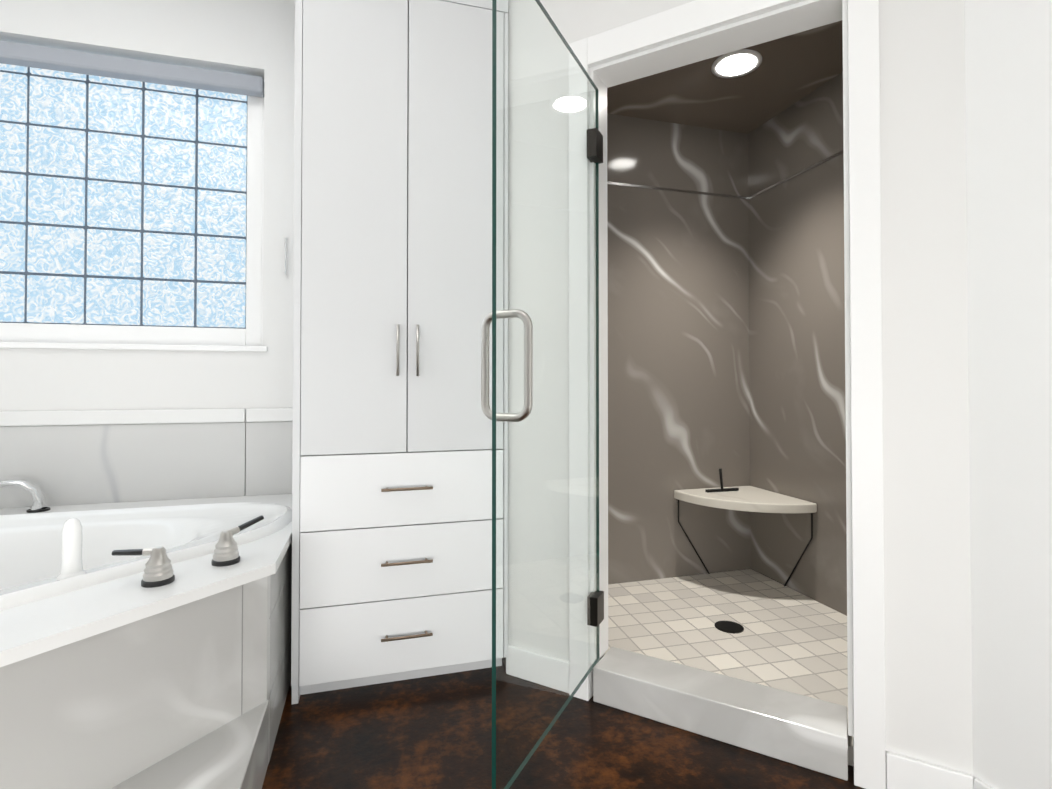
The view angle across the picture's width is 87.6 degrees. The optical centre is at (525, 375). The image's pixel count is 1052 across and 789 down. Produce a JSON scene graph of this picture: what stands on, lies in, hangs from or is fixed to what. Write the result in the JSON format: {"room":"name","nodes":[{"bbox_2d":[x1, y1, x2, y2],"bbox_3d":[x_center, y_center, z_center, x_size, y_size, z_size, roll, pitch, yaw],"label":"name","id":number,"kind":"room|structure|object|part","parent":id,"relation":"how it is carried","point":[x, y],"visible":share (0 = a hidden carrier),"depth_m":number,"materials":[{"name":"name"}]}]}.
{"room":"bathroom","nodes":[
{"label":"bathroom","id":0,"kind":"room"},
{"bbox_2d":[0,0,294,495],"bbox_3d":[-0.863,-0.315,2.578,4.550,2.740,0.220,0,-1,-16],"label":"wall","id":1,"kind":"structure","parent":0,"point":[253,37],"depth_m":2.31,"materials":[{"name":"white paint"}]},
{"bbox_2d":[0,96,263,345],"bbox_3d":[-1.843,-0.682,2.286,1.398,1.318,0.155,0,-1,-16],"label":"window","id":2,"kind":"structure","parent":1,"relation":"in","point":[251,334],"depth_m":2.43,"materials":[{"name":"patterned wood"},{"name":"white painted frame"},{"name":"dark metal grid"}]},
{"bbox_2d":[0,63,247,328],"bbox_3d":[-1.854,-0.777,2.329,1.230,1.128,0.070,0,-1,-16],"label":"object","id":3,"kind":"structure","parent":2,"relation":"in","point":[123,202],"depth_m":2.33,"materials":[{"name":"blue glass"}]},
{"bbox_3d":[-1.161,-0.629,2.404,0.010,1.215,0.010,0,-1,-16],"label":"window blind cord","id":4,"kind":"part","parent":2,"relation":"part of","materials":[{"name":"white paint"}]},
{"bbox_2d":[0,40,263,96],"bbox_3d":[-1.829,-1.285,2.248,1.384,0.072,0.063,0,-1,-16],"label":"window blind","id":5,"kind":"object","parent":1,"relation":"attached to","point":[52,58],"visible":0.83,"depth_m":2.27,"materials":[{"name":"grey fabric"}]},
{"bbox_2d":[0,342,267,351],"bbox_3d":[-1.828,-0.119,2.225,1.442,0.023,0.102,0,-1,-16],"label":"window sill","id":6,"kind":"structure","parent":1,"relation":"attached to","point":[127,346],"depth_m":2.23,"materials":[{"name":"white paint"}]},
{"bbox_2d":[0,408,292,425],"bbox_3d":[-1.857,0.165,2.162,1.909,0.059,0.023,0,-1,-16],"label":"trim","id":7,"kind":"structure","parent":1,"relation":"attached to","point":[84,417],"depth_m":2.23,"materials":[{"name":"white ceramic"}]},
{"bbox_2d":[0,422,292,508],"bbox_3d":[-1.859,0.623,2.160,1.909,0.853,0.014,0,-1,-16],"label":"wainscot tile","id":8,"kind":"structure","parent":1,"relation":"attached to","point":[77,464],"depth_m":2.24,"materials":[{"name":"white stone"}]},
{"bbox_2d":[285,238,286,274],"bbox_3d":[-1.051,-0.524,2.399,0.008,0.163,0.025,0,-1,-16],"label":"light switch","id":9,"kind":"object","parent":1,"relation":"attached to","point":[285,256],"visible":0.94,"depth_m":2.39,"materials":[{"name":"white plastic"}]},
{"bbox_2d":[262,662,864,788],"bbox_3d":[-0.276,1.078,0.584,4.900,0.100,4.700,0,-1,-16],"label":"floor","id":10,"kind":"structure","parent":0,"point":[432,732],"depth_m":1.54,"materials":[{"name":"concrete"}]},
{"bbox_2d":[0,479,291,788],"bbox_3d":[-1.531,0.690,1.008,1.906,0.689,2.376,0,-1,-16],"label":"tub","id":11,"kind":"object","parent":10,"relation":"on","point":[145,644],"visible":0.96,"depth_m":1.28,"materials":[{"name":"ceramic"}]},
{"bbox_3d":[-1.912,0.445,2.039,0.224,0.126,0.087,0,-1,-16],"label":"spout","id":12,"kind":"part","parent":11,"relation":"part of","materials":[{"name":"silver metal"}]},
{"bbox_3d":[-0.919,0.455,1.315,0.132,0.087,0.068,0,-1,-16],"label":"faucet handle","id":13,"kind":"part","parent":11,"relation":"part of","materials":[{"name":"silver metal"}]},
{"bbox_3d":[-0.786,0.447,1.495,0.118,0.108,0.100,0,-1,-16],"label":"faucet handle","id":14,"kind":"part","parent":11,"relation":"part of","materials":[{"name":"silver metal"}]},
{"bbox_2d":[291,0,507,703],"bbox_3d":[-0.496,-0.210,2.170,0.703,2.520,0.758,0,-1,-16],"label":"tall cabinet","id":15,"kind":"object","parent":10,"relation":"on","point":[392,483],"visible":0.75,"depth_m":1.83,"materials":[{"name":"white paint"}]},
{"bbox_2d":[607,113,750,583],"bbox_3d":[0.553,-0.312,2.788,1.490,2.740,0.150,0,-1,-16],"label":"wall","id":16,"kind":"structure","parent":0,"point":[678,352],"depth_m":2.77,"materials":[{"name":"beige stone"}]},
{"bbox_2d":[607,182,748,198],"bbox_3d":[0.517,-0.941,2.707,1.368,0.012,0.004,0,-1,-16],"label":"trim","id":17,"kind":"structure","parent":16,"relation":"attached to","point":[734,196],"depth_m":2.78,"materials":[{"name":"grey metal"}]},
{"bbox_2d":[607,20,842,133],"bbox_3d":[0.699,-1.332,2.004,1.407,0.080,1.465,0,-1,-16],"label":"ceiling","id":18,"kind":"structure","parent":0,"point":[790,70],"depth_m":2.44,"materials":[{"name":"beige stone"}]},
{"bbox_2d":[711,49,761,77],"bbox_3d":[0.868,-1.285,2.262,0.196,0.008,0.196,0,-1,-16],"label":"recessed light","id":19,"kind":"object","parent":18,"relation":"attached to","point":[739,63],"visible":0.98,"depth_m":2.25,"materials":[{"name":"white paint"}]},
{"bbox_2d":[605,569,853,765],"bbox_3d":[0.699,1.022,1.972,1.407,0.050,1.465,0,-1,-16],"label":"floor","id":20,"kind":"structure","parent":0,"point":[788,639],"depth_m":2.15,"materials":[{"name":"tile"}]},
{"bbox_2d":[715,621,743,633],"bbox_3d":[0.809,0.999,2.183,0.110,0.004,0.110,0,-1,-16],"label":"floor drain","id":21,"kind":"object","parent":20,"relation":"on","point":[729,627],"visible":1,"depth_m":2.17,"materials":[{"name":"black metal"}]},
{"bbox_2d":[674,486,816,586],"bbox_3d":[1.018,0.788,2.591,0.450,0.438,0.450,0,-1,-16],"label":"shower bench","id":22,"kind":"object","parent":20,"relation":"on","point":[749,498],"visible":1,"depth_m":2.54,"materials":[{"name":"stone"}]},
{"bbox_2d":[705,468,738,492],"bbox_3d":[0.969,0.513,2.711,0.180,0.113,0.016,0,-1,-16],"label":"squeegee","id":23,"kind":"object","parent":22,"relation":"on","point":[722,489],"visible":1,"depth_m":2.70,"materials":[{"name":"black plastic"}]},
{"bbox_2d":[508,0,972,774],"bbox_3d":[0.549,-0.327,1.669,1.353,2.740,0.120,0,-1,30],"label":"wall","id":24,"kind":"structure","parent":0,"point":[926,404],"depth_m":1.37,"materials":[{"name":"white paint"}]},
{"bbox_2d":[481,0,598,788],"bbox_3d":[0.078,-0.016,1.478,0.476,1.857,0.522,0,-1,-16],"label":"shower door","id":25,"kind":"structure","parent":24,"relation":"attached to","point":[488,319],"depth_m":1.31,"materials":[{"name":"clear glass"}]},
{"bbox_3d":[-0.044,-0.023,1.219,0.099,0.249,0.090,0,-1,-16],"label":"handle","id":26,"kind":"part","parent":25,"relation":"part of","materials":[{"name":"silver metal"}]},
{"bbox_2d":[587,128,603,626],"bbox_3d":[0.223,0.000,1.771,0.036,1.580,0.067,0,-1,26],"label":"shower door hinge","id":27,"kind":"object","parent":25,"relation":"attached to","point":[597,600],"visible":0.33,"depth_m":1.75,"materials":[{"name":"grey metal"}]},
{"bbox_2d":[593,647,847,780],"bbox_3d":[0.561,0.988,1.653,0.706,0.110,0.164,0,-1,30],"label":"shower curb","id":28,"kind":"structure","parent":24,"relation":"attached to","point":[811,733],"depth_m":1.58,"materials":[{"name":"stone"}]},
{"bbox_2d":[569,0,885,788],"bbox_3d":[0.553,-0.032,1.654,0.868,2.150,0.146,0,-1,30],"label":"door frame","id":29,"kind":"structure","parent":24,"relation":"attached to","point":[863,346],"depth_m":1.52,"materials":[{"name":"white paint"}]},
{"bbox_2d":[506,645,993,788],"bbox_3d":[0.813,0.977,0.475,0.905,0.100,3.292,0,-1,-16],"label":"baseboard","id":30,"kind":"structure","parent":24,"relation":"attached to","point":[904,772],"depth_m":1.36,"materials":[{"name":"white paint"}]},
{"bbox_2d":[748,72,846,615],"bbox_3d":[1.427,-0.319,2.221,0.120,2.740,1.420,0,-1,-16],"label":"wall","id":31,"kind":"structure","parent":0,"point":[797,346],"depth_m":2.54,"materials":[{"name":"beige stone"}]},
{"bbox_2d":[749,150,842,198],"bbox_3d":[1.353,-0.947,2.260,0.004,0.012,1.260,0,-1,-16],"label":"trim","id":32,"kind":"structure","parent":31,"relation":"attached to","point":[841,152],"depth_m":2.55,"materials":[{"name":"grey metal"}]},
{"bbox_2d":[965,0,1051,788],"bbox_3d":[1.422,-0.346,0.281,0.150,2.740,2.550,0,-1,-16],"label":"wall","id":33,"kind":"structure","parent":0,"point":[1008,62],"depth_m":1.22,"materials":[{"name":"white paint"}]}
]}

